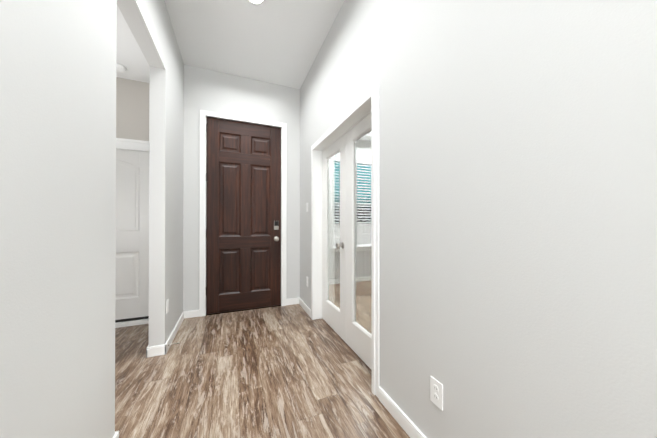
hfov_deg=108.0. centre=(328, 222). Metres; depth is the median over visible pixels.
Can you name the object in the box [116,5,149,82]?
ceiling
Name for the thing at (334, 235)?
french door
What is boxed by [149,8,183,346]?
wall post
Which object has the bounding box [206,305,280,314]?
front door sill
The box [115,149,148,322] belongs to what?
door
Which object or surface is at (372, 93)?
door frame
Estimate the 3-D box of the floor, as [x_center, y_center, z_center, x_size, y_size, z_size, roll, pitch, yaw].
[0.627,1.181,1.023,6.850,0.100,7.000,0,0,-22]
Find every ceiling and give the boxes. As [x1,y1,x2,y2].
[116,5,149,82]
[164,0,344,88]
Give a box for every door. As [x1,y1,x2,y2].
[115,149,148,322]
[206,117,280,313]
[322,133,345,342]
[346,113,371,369]
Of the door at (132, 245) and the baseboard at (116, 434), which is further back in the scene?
the door at (132, 245)
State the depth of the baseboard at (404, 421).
1.35 m
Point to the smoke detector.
(120, 68)
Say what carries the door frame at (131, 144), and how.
attached to the wall at (193, 89)
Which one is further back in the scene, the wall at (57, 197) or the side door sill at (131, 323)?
the side door sill at (131, 323)
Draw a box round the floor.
[115,304,409,437]
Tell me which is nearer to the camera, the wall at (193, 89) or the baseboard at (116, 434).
the baseboard at (116, 434)
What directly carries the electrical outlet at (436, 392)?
attached to the wall at (517, 218)
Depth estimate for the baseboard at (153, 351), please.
2.04 m
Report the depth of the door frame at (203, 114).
2.97 m
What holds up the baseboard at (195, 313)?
attached to the wall at (193, 89)
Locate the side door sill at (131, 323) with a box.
[115,319,148,327]
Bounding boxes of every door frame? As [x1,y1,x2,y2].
[116,138,148,151]
[199,110,286,316]
[311,81,379,398]
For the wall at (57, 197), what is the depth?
0.81 m
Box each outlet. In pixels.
[166,299,168,313]
[430,376,442,410]
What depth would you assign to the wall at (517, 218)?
0.82 m
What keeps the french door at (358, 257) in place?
in the wall at (517, 218)
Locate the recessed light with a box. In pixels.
[247,0,264,5]
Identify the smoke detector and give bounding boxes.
[116,63,125,72]
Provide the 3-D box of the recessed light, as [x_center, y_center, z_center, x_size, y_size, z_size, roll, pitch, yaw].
[-0.615,-1.881,1.993,0.164,0.006,0.164,0,0,-22]
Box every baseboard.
[113,431,118,437]
[146,311,183,357]
[184,297,299,318]
[299,298,426,437]
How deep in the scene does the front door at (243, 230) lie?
3.10 m
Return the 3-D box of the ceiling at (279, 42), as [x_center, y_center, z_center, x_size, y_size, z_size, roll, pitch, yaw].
[0.627,-1.939,1.038,6.850,0.100,7.000,0,0,-22]
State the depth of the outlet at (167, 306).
2.12 m
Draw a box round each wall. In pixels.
[0,0,165,437]
[116,64,299,310]
[300,0,656,437]

